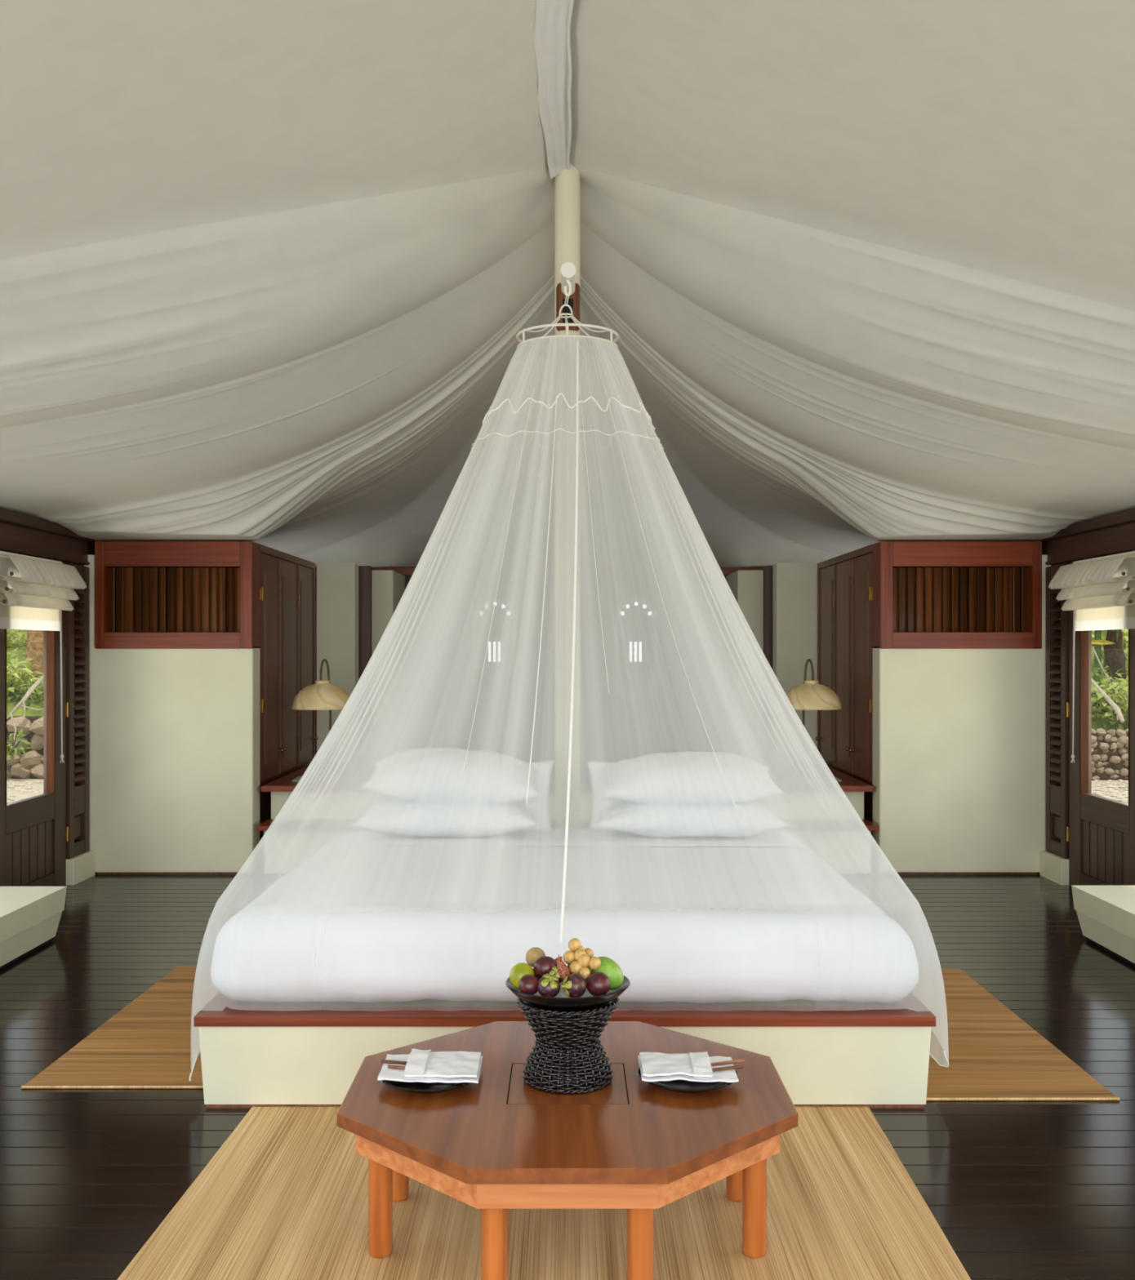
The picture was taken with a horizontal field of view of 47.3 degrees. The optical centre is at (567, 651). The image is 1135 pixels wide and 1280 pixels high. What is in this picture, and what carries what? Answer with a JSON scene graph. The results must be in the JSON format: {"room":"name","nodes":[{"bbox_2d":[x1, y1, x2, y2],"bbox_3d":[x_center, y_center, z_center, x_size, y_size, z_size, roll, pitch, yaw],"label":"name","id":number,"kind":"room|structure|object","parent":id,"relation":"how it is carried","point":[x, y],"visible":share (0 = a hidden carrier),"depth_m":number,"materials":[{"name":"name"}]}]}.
{"room":"tent interior","nodes":[
{"label":"tent interior","id":0,"kind":"room"},
{"bbox_2d":[0,507,95,859],"bbox_3d":[-3.478,0.398,9.310,0.205,2.505,8.620,0,0,0],"label":"wall","id":1,"kind":"structure","parent":0,"point":[23,534],"depth_m":8.96,"materials":[{"name":"brown wood"}]},
{"bbox_2d":[0,563,68,886],"bbox_3d":[-3.445,0.500,8.293,0.069,2.200,1.166,0,0,0],"label":"door","id":2,"kind":"structure","parent":1,"relation":"in","point":[34,832],"depth_m":8.52,"materials":[{"name":"brown wood"}]},
{"bbox_2d":[0,551,86,763],"bbox_3d":[-3.322,0.076,8.209,0.205,1.351,1.078,0,0,0],"label":"blind","id":3,"kind":"object","parent":1,"relation":"attached to","point":[34,592],"visible":1,"depth_m":8.12,"materials":[{"name":"white fabric"}]},
{"bbox_2d":[65,850,95,885],"bbox_3d":[-3.417,1.518,9.065,0.085,0.185,0.410,0,0,0],"label":"baseboard","id":4,"kind":"structure","parent":1,"relation":"attached to","point":[80,868],"depth_m":8.99,"materials":[{"name":"beige paint"}]},
{"bbox_2d":[84,555,259,874],"bbox_3d":[-2.855,0.458,9.380,1.210,2.295,0.220,0,0,0],"label":"wall","id":5,"kind":"structure","parent":0,"point":[174,734],"depth_m":9.27,"materials":[{"name":"beige paint"}]},
{"bbox_2d":[94,541,259,648],"bbox_3d":[-2.811,-0.402,9.367,1.122,0.767,0.245,0,0,0],"label":"slatted wood panel","id":6,"kind":"object","parent":5,"relation":"attached to","point":[148,594],"visible":1,"depth_m":9.29,"materials":[{"name":"red wood"}]},
{"bbox_2d":[316,562,358,760],"bbox_3d":[-2.070,0.405,11.685,0.340,2.390,0.230,0,0,0],"label":"wall","id":7,"kind":"structure","parent":0,"point":[337,583],"depth_m":11.57,"materials":[{"name":"beige paint"}]},
{"bbox_2d":[371,570,404,697],"bbox_3d":[-1.843,0.405,13.105,0.285,2.390,0.950,0,0,0],"label":"pillar","id":8,"kind":"structure","parent":0,"point":[388,587],"depth_m":12.63,"materials":[{"name":"beige paint"}]},
{"bbox_2d":[315,566,817,761],"bbox_3d":[0.000,0.365,13.650,6.920,2.570,0.180,0,0,0],"label":"wall","id":9,"kind":"structure","parent":0,"point":[633,725],"depth_m":13.62,"materials":[{"name":"beige paint"}]},
{"bbox_2d":[358,565,371,723],"bbox_3d":[-1.873,0.407,11.950,0.125,2.385,0.100,0,0,0],"label":"trim","id":10,"kind":"structure","parent":9,"relation":"attached to","point":[364,571],"depth_m":11.90,"materials":[{"name":"brown wood"}]},
{"bbox_2d":[473,598,505,693],"bbox_3d":[-0.760,-0.058,13.580,0.450,0.995,0.080,0,0,0],"label":"wall lamp","id":11,"kind":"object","parent":9,"relation":"in","point":[497,600],"depth_m":13.58,"materials":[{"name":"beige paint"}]},
{"bbox_2d":[614,598,657,693],"bbox_3d":[0.720,-0.058,13.580,0.450,0.995,0.080,0,0,0],"label":"wall lamp","id":12,"kind":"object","parent":9,"relation":"in","point":[655,690],"depth_m":13.55,"materials":[{"name":"beige paint"}]},
{"bbox_2d":[0,0,1134,568],"bbox_3d":[0.000,-1.732,5.310,7.100,1.867,16.620,0,0,0],"label":"ceiling","id":13,"kind":"structure","parent":0,"point":[271,272],"depth_m":6.12,"materials":[{"name":"fabric"}]},
{"bbox_2d":[0,864,1134,1279],"bbox_3d":[0.000,1.630,5.350,7.000,0.060,16.700,0,0,0],"label":"floor","id":14,"kind":"structure","parent":0,"point":[1017,1189],"depth_m":4.49,"materials":[{"name":"black wood"}]},
{"bbox_2d":[0,886,66,969],"bbox_3d":[-3.086,1.458,6.225,0.572,0.285,2.050,0,0,0],"label":"bench","id":15,"kind":"object","parent":14,"relation":"on","point":[30,916],"visible":1,"depth_m":6.84,"materials":[{"name":"beige paint"}]},
{"bbox_2d":[21,965,219,1088],"bbox_3d":[-1.498,1.594,5.649,0.995,0.009,1.829,0,0,0],"label":"mat","id":16,"kind":"object","parent":14,"relation":"on","point":[153,1042],"visible":0.36,"depth_m":5.25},
{"bbox_2d":[259,544,317,866],"bbox_3d":[-2.822,0.407,10.529,1.235,2.385,2.062,0,0,0],"label":"closet","id":17,"kind":"object","parent":14,"relation":"on","point":[287,738],"visible":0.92,"depth_m":10.28,"materials":[{"name":"brown wood"}]},
{"bbox_2d":[116,1106,970,1279],"bbox_3d":[-0.052,1.596,3.675,2.215,0.007,1.850,0,0,0],"label":"mat","id":18,"kind":"object","parent":14,"relation":"on","point":[285,1196],"visible":0.52,"depth_m":3.60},
{"bbox_2d":[337,1021,797,1279],"bbox_3d":[0.000,1.396,3.605,1.200,0.392,1.200,0,0,0],"label":"table","id":19,"kind":"object","parent":18,"relation":"on","point":[495,1144],"visible":0.94,"depth_m":3.30,"materials":[{"name":"brown wood"}]},
{"bbox_2d":[380,1071,480,1093],"bbox_3d":[-0.382,1.185,3.600,0.282,0.029,0.282,0,0,0],"label":"plate","id":20,"kind":"object","parent":19,"relation":"on","point":[416,1086],"visible":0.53,"depth_m":3.53,"materials":[{"name":"black ceramic"}]},
{"bbox_2d":[377,1048,482,1083],"bbox_3d":[-0.381,1.155,3.625,0.279,0.034,0.241,0,0,0],"label":"napkin","id":21,"kind":"object","parent":20,"relation":"on","point":[422,1065],"visible":1,"depth_m":3.58,"materials":[{"name":"fabric"}]},
{"bbox_2d":[380,1059,407,1064],"bbox_3d":[-0.466,1.155,3.638,0.120,0.010,0.010,0,0,13],"label":"chopstick","id":22,"kind":"object","parent":21,"relation":"in","point":[383,1061],"visible":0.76,"depth_m":3.64,"materials":[{"name":"brown wood"}]},
{"bbox_2d":[387,1064,405,1069],"bbox_3d":[-0.449,1.155,3.594,0.103,0.010,0.010,0,0,13],"label":"chopstick","id":23,"kind":"object","parent":21,"relation":"in","point":[395,1067],"visible":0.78,"depth_m":3.60,"materials":[{"name":"brown wood"}]},
{"bbox_2d":[516,997,618,1094],"bbox_3d":[0.001,1.084,3.625,0.285,0.232,0.286,0,0,8],"label":"stand","id":24,"kind":"object","parent":19,"relation":"on","point":[567,1055],"visible":0.84,"depth_m":3.53,"materials":[{"name":"black wicker"}]},
{"bbox_2d":[505,970,630,1008],"bbox_3d":[0.001,0.947,3.625,0.349,0.047,0.349,0,0,0],"label":"dish","id":25,"kind":"object","parent":24,"relation":"on","point":[561,1001],"visible":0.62,"depth_m":3.49,"materials":[{"name":"black ceramic"}]},
{"bbox_2d":[509,962,534,989],"bbox_3d":[-0.126,0.899,3.585,0.071,0.073,0.070,0,0,0],"label":"mandarin","id":26,"kind":"object","parent":25,"relation":"on","point":[517,971],"visible":0.69,"depth_m":3.56,"materials":[{"name":"green food"}]},
{"bbox_2d":[518,974,537,995],"bbox_3d":[-0.104,0.910,3.530,0.058,0.056,0.056,0,0,0],"label":"mangosteen","id":27,"kind":"object","parent":25,"relation":"on","point":[527,984],"visible":0.94,"depth_m":3.51,"materials":[{"name":"purple food"}]},
{"bbox_2d":[525,946,545,967],"bbox_3d":[-0.090,0.861,3.645,0.057,0.056,0.057,0,0,0],"label":"sapodilla","id":28,"kind":"object","parent":25,"relation":"on","point":[534,953],"visible":0.64,"depth_m":3.63,"materials":[{"name":"beige food"}]},
{"bbox_2d":[533,955,556,979],"bbox_3d":[-0.060,0.880,3.595,0.070,0.069,0.065,0,0,0],"label":"mangosteen","id":29,"kind":"object","parent":25,"relation":"on","point":[542,966],"visible":0.7,"depth_m":3.57,"materials":[{"name":"purple food"}]},
{"bbox_2d":[537,973,559,997],"bbox_3d":[-0.051,0.908,3.514,0.064,0.065,0.064,0,0,0],"label":"mangosteen","id":30,"kind":"object","parent":25,"relation":"on","point":[548,985],"visible":0.96,"depth_m":3.49,"materials":[{"name":"purple food"}]},
{"bbox_2d":[547,966,562,982],"bbox_3d":[-0.031,0.888,3.554,0.046,0.047,0.047,0,0,0],"label":"mangosteen","id":31,"kind":"object","parent":25,"relation":"on","point":[553,971],"visible":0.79,"depth_m":3.54,"materials":[{"name":"green food"}]},
{"bbox_2d":[556,954,569,980],"bbox_3d":[-0.011,0.865,3.544,0.036,0.069,0.033,0,0,0],"label":"snakefruit","id":32,"kind":"object","parent":25,"relation":"on","point":[563,971],"visible":0.88,"depth_m":3.53,"materials":[{"name":"brown plant"}]},
{"bbox_2d":[560,973,586,997],"bbox_3d":[0.017,0.908,3.514,0.070,0.066,0.067,0,0,0],"label":"mangosteen","id":33,"kind":"object","parent":25,"relation":"on","point":[574,985],"visible":0.98,"depth_m":3.49,"materials":[{"name":"purple food"}]},
{"bbox_2d":[562,937,600,979],"bbox_3d":[0.037,0.854,3.606,0.094,0.101,0.126,0,0,-14],"label":"bunch","id":34,"kind":"object","parent":25,"relation":"on","point":[580,961],"visible":0.93,"depth_m":3.58,"materials":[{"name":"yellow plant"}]},
{"bbox_2d":[586,972,609,995],"bbox_3d":[0.084,0.909,3.535,0.065,0.066,0.063,0,0,0],"label":"mangosteen","id":35,"kind":"object","parent":25,"relation":"on","point":[597,984],"visible":0.97,"depth_m":3.51,"materials":[{"name":"purple food"}]},
{"bbox_2d":[591,956,623,990],"bbox_3d":[0.111,0.898,3.609,0.091,0.091,0.087,0,0,0],"label":"mango","id":36,"kind":"object","parent":25,"relation":"on","point":[609,967],"visible":0.58,"depth_m":3.58,"materials":[{"name":"green plant"}]},
{"bbox_2d":[636,1067,738,1093],"bbox_3d":[0.334,1.185,3.605,0.282,0.029,0.282,0,0,0],"label":"plate","id":37,"kind":"object","parent":19,"relation":"on","point":[677,1086],"visible":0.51,"depth_m":3.54,"materials":[{"name":"black ceramic"}]},
{"bbox_2d":[637,1051,738,1082],"bbox_3d":[0.336,1.156,3.615,0.267,0.034,0.220,0,0,0],"label":"napkin","id":38,"kind":"object","parent":37,"relation":"on","point":[654,1066],"visible":1,"depth_m":3.58,"materials":[{"name":"fabric"}]},
{"bbox_2d":[710,1058,744,1066],"bbox_3d":[0.437,1.155,3.635,0.130,0.010,0.010,0,0,-21],"label":"chopstick","id":39,"kind":"object","parent":38,"relation":"in","point":[741,1060],"visible":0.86,"depth_m":3.64,"materials":[{"name":"brown wood"}]},
{"bbox_2d":[711,1064,743,1071],"bbox_3d":[0.430,1.155,3.586,0.123,0.010,0.010,0,0,-18],"label":"chopstick","id":40,"kind":"object","parent":38,"relation":"in","point":[735,1067],"visible":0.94,"depth_m":3.59,"materials":[{"name":"brown wood"}]},
{"bbox_2d":[193,991,935,1108],"bbox_3d":[-0.009,1.434,5.737,2.572,0.332,2.487,0,0,0],"label":"platform","id":41,"kind":"object","parent":14,"relation":"on","point":[875,1055],"visible":0.43,"depth_m":4.52,"materials":[{"name":"beige paint"}]},
{"bbox_2d":[210,828,918,1003],"bbox_3d":[-0.010,1.098,5.736,2.564,0.361,2.342,0,0,0],"label":"mattress","id":42,"kind":"object","parent":41,"relation":"on","point":[695,920],"visible":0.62,"depth_m":4.61,"materials":[{"name":"white fabric"}]},
{"bbox_2d":[392,799,537,837],"bbox_3d":[-0.605,0.835,6.600,0.934,0.215,0.584,0,0,0],"label":"pillow","id":43,"kind":"object","parent":42,"relation":"on","point":[423,819],"visible":0.34,"depth_m":6.37,"materials":[{"name":"white fabric"}]},
{"bbox_2d":[405,747,540,804],"bbox_3d":[-0.575,0.633,6.600,0.894,0.273,0.585,0,0,0],"label":"pillow","id":44,"kind":"object","parent":43,"relation":"on","point":[443,779],"visible":0.37,"depth_m":6.39,"materials":[{"name":"white fabric"}]},
{"bbox_2d":[515,760,554,829],"bbox_3d":[-0.450,0.782,6.835,0.760,0.406,0.170,0,0,0],"label":"pillow","id":45,"kind":"object","parent":42,"relation":"on","point":[540,806],"visible":0.09,"depth_m":6.82,"materials":[{"name":"white fabric"}]},
{"bbox_2d":[586,760,625,829],"bbox_3d":[0.500,0.782,6.834,0.800,0.406,0.168,0,0,0],"label":"pillow","id":46,"kind":"object","parent":42,"relation":"on","point":[595,818],"visible":0.06,"depth_m":6.82,"materials":[{"name":"white fabric"}]},
{"bbox_2d":[595,800,744,837],"bbox_3d":[0.615,0.835,6.580,0.960,0.206,0.576,0,0,0],"label":"pillow","id":47,"kind":"object","parent":42,"relation":"on","point":[626,816],"visible":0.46,"depth_m":6.35,"materials":[{"name":"white fabric"}]},
{"bbox_2d":[604,751,731,805],"bbox_3d":[0.610,0.642,6.580,0.908,0.258,0.570,0,0,0],"label":"pillow","id":48,"kind":"object","parent":47,"relation":"on","point":[685,777],"visible":0.65,"depth_m":6.37,"materials":[{"name":"white fabric"}]},
{"bbox_2d":[554,163,580,828],"bbox_3d":[0.000,-0.517,6.887,0.138,4.235,0.484,0,0,0],"label":"tent pole","id":49,"kind":"object","parent":14,"relation":"on","point":[567,183],"visible":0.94,"depth_m":7.01,"materials":[{"name":"beige paint"}]},
{"bbox_2d":[189,295,948,1080],"bbox_3d":[0.001,-0.165,5.748,2.762,3.364,2.548,0,0,0],"label":"net","id":50,"kind":"object","parent":49,"relation":"hanging from","point":[765,764],"visible":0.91,"depth_m":5.24,"materials":[{"name":"white fabric"}]},
{"bbox_2d":[255,760,879,875],"bbox_3d":[0.000,1.287,10.310,4.430,0.626,2.380,0,0,0],"label":"ledge","id":51,"kind":"object","parent":14,"relation":"on","point":[281,788],"visible":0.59,"depth_m":9.46,"materials":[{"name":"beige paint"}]},
{"bbox_2d":[291,658,352,782],"bbox_3d":[-1.852,0.515,9.800,0.456,0.918,0.456,0,0,0],"label":"table lamp","id":52,"kind":"object","parent":51,"relation":"on","point":[320,695],"visible":0.95,"depth_m":9.67,"materials":[{"name":"beige metal"}]},
{"bbox_2d":[261,760,873,791],"bbox_3d":[0.000,0.995,10.430,4.430,0.041,2.140,0,0,0],"label":"shelf","id":53,"kind":"object","parent":51,"relation":"attached to","point":[284,784],"depth_m":9.62,"materials":[{"name":"red wood"}]},
{"bbox_2d":[255,818,879,831],"bbox_3d":[0.000,1.248,9.325,4.390,0.035,0.410,0,0,0],"label":"shelf","id":54,"kind":"object","parent":51,"relation":"attached to","point":[292,824],"depth_m":9.18,"materials":[{"name":"red wood"}]},
{"bbox_2d":[782,658,841,782],"bbox_3d":[1.843,0.515,9.800,0.456,0.918,0.456,0,0,0],"label":"table lamp","id":55,"kind":"object","parent":51,"relation":"on","point":[811,695],"visible":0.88,"depth_m":9.65,"materials":[{"name":"beige metal"}]},
{"bbox_2d":[763,565,772,681],"bbox_3d":[1.873,0.407,11.950,0.125,2.385,0.100,0,0,0],"label":"trim","id":56,"kind":"structure","parent":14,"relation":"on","point":[767,570],"depth_m":11.90,"materials":[{"name":"brown wood"}]},
{"bbox_2d":[814,544,872,848],"bbox_3d":[2.813,0.407,10.529,1.253,2.385,2.062,0,0,0],"label":"closet","id":57,"kind":"object","parent":14,"relation":"on","point":[844,738],"visible":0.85,"depth_m":10.32,"materials":[{"name":"brown wood"}]},
{"bbox_2d":[911,968,1119,1100],"bbox_3d":[1.484,1.594,5.562,0.969,0.009,1.915,0,0,0],"label":"mat","id":58,"kind":"object","parent":14,"relation":"on","point":[994,1055],"visible":0.38,"depth_m":5.05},
{"bbox_2d":[1071,885,1134,966],"bbox_3d":[3.101,1.458,6.240,0.542,0.285,2.080,0,0,0],"label":"bench","id":59,"kind":"object","parent":14,"relation":"on","point":[1105,914],"visible":1,"depth_m":6.89,"materials":[{"name":"beige paint"}]},
{"bbox_2d":[725,570,763,660],"bbox_3d":[1.820,0.405,13.105,0.320,2.390,0.950,0,0,0],"label":"pillar","id":60,"kind":"structure","parent":0,"point":[746,587],"depth_m":12.63,"materials":[{"name":"beige paint"}]},
{"bbox_2d":[772,562,817,760],"bbox_3d":[2.050,0.405,11.685,0.364,2.390,0.230,0,0,0],"label":"wall","id":61,"kind":"structure","parent":0,"point":[794,584],"depth_m":11.57,"materials":[{"name":"beige paint"}]},
{"bbox_2d":[872,555,1050,874],"bbox_3d":[2.846,0.458,9.380,1.228,2.295,0.220,0,0,0],"label":"wall","id":62,"kind":"structure","parent":0,"point":[959,735],"depth_m":9.27,"materials":[{"name":"beige paint"}]},
{"bbox_2d":[872,541,1041,648],"bbox_3d":[2.808,-0.402,9.367,1.153,0.767,0.245,0,0,0],"label":"slatted wood panel","id":63,"kind":"object","parent":62,"relation":"attached to","point":[926,594],"visible":0.99,"depth_m":9.29,"materials":[{"name":"red wood"}]},
{"bbox_2d":[1040,507,1134,859],"bbox_3d":[3.478,0.398,9.310,0.205,2.505,8.620,0,0,0],"label":"wall","id":64,"kind":"structure","parent":0,"point":[1111,534],"depth_m":8.94,"materials":[{"name":"brown wood"}]},
{"bbox_2d":[1039,850,1069,885],"bbox_3d":[3.417,1.518,9.065,0.085,0.185,0.410,0,0,0],"label":"baseboard","id":65,"kind":"structure","parent":64,"relation":"attached to","point":[1054,868],"depth_m":8.99,"materials":[{"name":"beige paint"}]},
{"bbox_2d":[1048,551,1134,763],"bbox_3d":[3.322,0.076,8.209,0.205,1.351,1.078,0,0,0],"label":"blind","id":66,"kind":"object","parent":64,"relation":"attached to","point":[1100,592],"visible":1,"depth_m":8.13,"materials":[{"name":"white fabric"}]},
{"bbox_2d":[1066,563,1134,885],"bbox_3d":[3.445,0.500,8.293,0.069,2.200,1.166,0,0,0],"label":"door","id":67,"kind":"structure","parent":64,"relation":"in","point":[1100,830],"depth_m":8.53,"materials":[{"name":"brown wood"}]},
{"label":"outside","id":68,"kind":"structure","parent":0,"visible":0},
{"bbox_2d":[6,628,43,715],"bbox_3d":[-15.250,-0.529,29.225,21.500,4.715,21.550,0,0,0],"label":"bank","id":69,"kind":"object","parent":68,"point":[21,651],"visible":0.01,"depth_m":18.99,"materials":[{"name":"green plant"}]},
{"bbox_2d":[6,629,26,651],"bbox_3d":[-10.197,-0.057,23.979,2.095,1.325,1.530,0,0,0],"label":"shrub","id":70,"kind":"object","parent":69,"relation":"on","point":[21,636],"visible":0.13,"depth_m":23.84,"materials":[{"name":"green plant"}]},
{"bbox_2d":[6,653,43,702],"bbox_3d":[-8.315,0.506,19.293,1.224,0.950,1.130,0,0,0],"label":"shrub","id":71,"kind":"object","parent":69,"relation":"on","point":[11,674],"visible":0.48,"depth_m":19.21,"materials":[{"name":"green plant"}]},
{"bbox_2d":[6,675,43,707],"bbox_3d":[-7.889,0.659,19.174,1.044,0.692,1.031,0,0,24],"label":"shrub","id":72,"kind":"object","parent":69,"relation":"on","point":[37,692],"visible":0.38,"depth_m":19.00,"materials":[{"name":"green plant"}]},
{"bbox_2d":[21,629,43,688],"bbox_3d":[-8.176,-2.677,20.108,7.702,7.892,6.711,0,0,0],"label":"tree","id":73,"kind":"object","parent":69,"relation":"on","point":[34,649],"visible":0.02,"depth_m":20.02,"materials":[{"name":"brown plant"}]},
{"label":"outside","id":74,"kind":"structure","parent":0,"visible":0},
{"bbox_2d":[6,778,43,801],"bbox_3d":[-12.810,1.800,7.500,18.380,0.032,27.000,0,0,0],"label":"ground","id":75,"kind":"structure","parent":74,"point":[35,785],"depth_m":17.04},
{"bbox_2d":[6,715,43,778],"bbox_3d":[-7.911,1.400,18.442,4.797,1.000,0.716,0,0,0],"label":"stone wall","id":76,"kind":"structure","parent":75,"relation":"on","point":[28,766],"depth_m":18.21,"materials":[{"name":"grey stone"}]},
{"bbox_2d":[6,728,32,761],"bbox_3d":[-7.655,1.293,17.843,0.564,0.450,0.422,0,0,-9],"label":"shrub","id":77,"kind":"object","parent":76,"relation":"attached to","point":[10,749],"visible":0.78,"depth_m":17.85,"materials":[{"name":"green plant"}]},
{"bbox_2d":[6,675,43,742],"bbox_3d":[-7.525,0.777,18.091,0.555,0.966,0.468,0,0,-26],"label":"fallen branch","id":78,"kind":"object","parent":76,"relation":"on","point":[38,682],"visible":0.87,"depth_m":17.99,"materials":[{"name":"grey wood"}]},
{"bbox_2d":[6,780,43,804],"bbox_3d":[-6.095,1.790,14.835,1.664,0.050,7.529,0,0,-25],"label":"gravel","id":79,"kind":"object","parent":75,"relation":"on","point":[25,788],"visible":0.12,"depth_m":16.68,"materials":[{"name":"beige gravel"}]},
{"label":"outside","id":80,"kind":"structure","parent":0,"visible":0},
{"bbox_2d":[1091,780,1128,803],"bbox_3d":[12.810,1.800,7.500,18.380,0.030,27.000,0,0,0],"label":"ground","id":81,"kind":"structure","parent":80,"point":[1100,782],"depth_m":16.77,"materials":[{"name":"beige gravel"}]},
{"bbox_2d":[1091,728,1128,780],"bbox_3d":[7.994,1.478,18.287,4.925,0.844,0.626,0,0,0],"label":"stone wall","id":82,"kind":"structure","parent":81,"relation":"on","point":[1109,748],"depth_m":18.08,"materials":[{"name":"grey stone"}]},
{"bbox_2d":[1091,646,1124,723],"bbox_3d":[7.579,0.460,18.222,0.366,1.058,0.780,0,0,0],"label":"fallen branch","id":83,"kind":"object","parent":82,"relation":"on","point":[1119,716],"visible":0.9,"depth_m":18.18,"materials":[{"name":"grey wood"}]},
{"bbox_2d":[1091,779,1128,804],"bbox_3d":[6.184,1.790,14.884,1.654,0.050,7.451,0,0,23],"label":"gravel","id":84,"kind":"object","parent":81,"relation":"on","point":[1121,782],"visible":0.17,"depth_m":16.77,"materials":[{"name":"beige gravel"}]},
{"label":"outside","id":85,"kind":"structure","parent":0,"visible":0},
{"bbox_2d":[1091,631,1128,730],"bbox_3d":[15.250,-0.352,29.225,21.500,4.721,21.550,0,0,0],"label":"bank","id":86,"kind":"object","parent":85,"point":[1096,723],"visible":0.01,"depth_m":18.85,"materials":[{"name":"green plant"}]},
{"bbox_2d":[1091,629,1119,683],"bbox_3d":[8.159,-0.252,19.916,1.581,2.397,1.306,0,0,0],"label":"banana plant","id":87,"kind":"object","parent":86,"relation":"on","point":[1097,642],"visible":0.08,"depth_m":19.85,"materials":[{"name":"green plant"}]},
{"bbox_2d":[1091,677,1128,729],"bbox_3d":[8.099,0.795,18.979,1.551,0.865,1.053,0,0,0],"label":"shrub","id":88,"kind":"object","parent":86,"relation":"on","point":[1100,706],"visible":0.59,"depth_m":18.83,"materials":[{"name":"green plant"}]},
{"bbox_2d":[1091,629,1128,675],"bbox_3d":[9.729,0.181,22.508,2.048,1.555,1.387,0,0,0],"label":"shrub","id":89,"kind":"object","parent":86,"relation":"on","point":[1125,640],"visible":0.11,"depth_m":22.27,"materials":[{"name":"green plant"}]},
{"bbox_2d":[1091,628,1128,646],"bbox_3d":[9.957,-0.222,24.973,2.309,2.152,1.580,0,0,0],"label":"shrub","id":90,"kind":"object","parent":86,"relation":"on","point":[1092,638],"visible":0.02,"depth_m":24.70,"materials":[{"name":"green plant"}]},
{"bbox_2d":[1091,663,1128,706],"bbox_3d":[7.922,0.647,19.571,1.259,1.037,1.052,0,0,25],"label":"shrub","id":91,"kind":"object","parent":86,"relation":"on","point":[1095,670],"visible":0.15,"depth_m":19.47,"materials":[{"name":"green plant"}]},
{"bbox_2d":[1102,629,1126,692],"bbox_3d":[8.639,-0.657,20.500,0.379,2.677,0.340,0,0,0],"label":"stem","id":92,"kind":"object","parent":86,"relation":"on","point":[1113,654],"visible":0.3,"depth_m":20.38,"materials":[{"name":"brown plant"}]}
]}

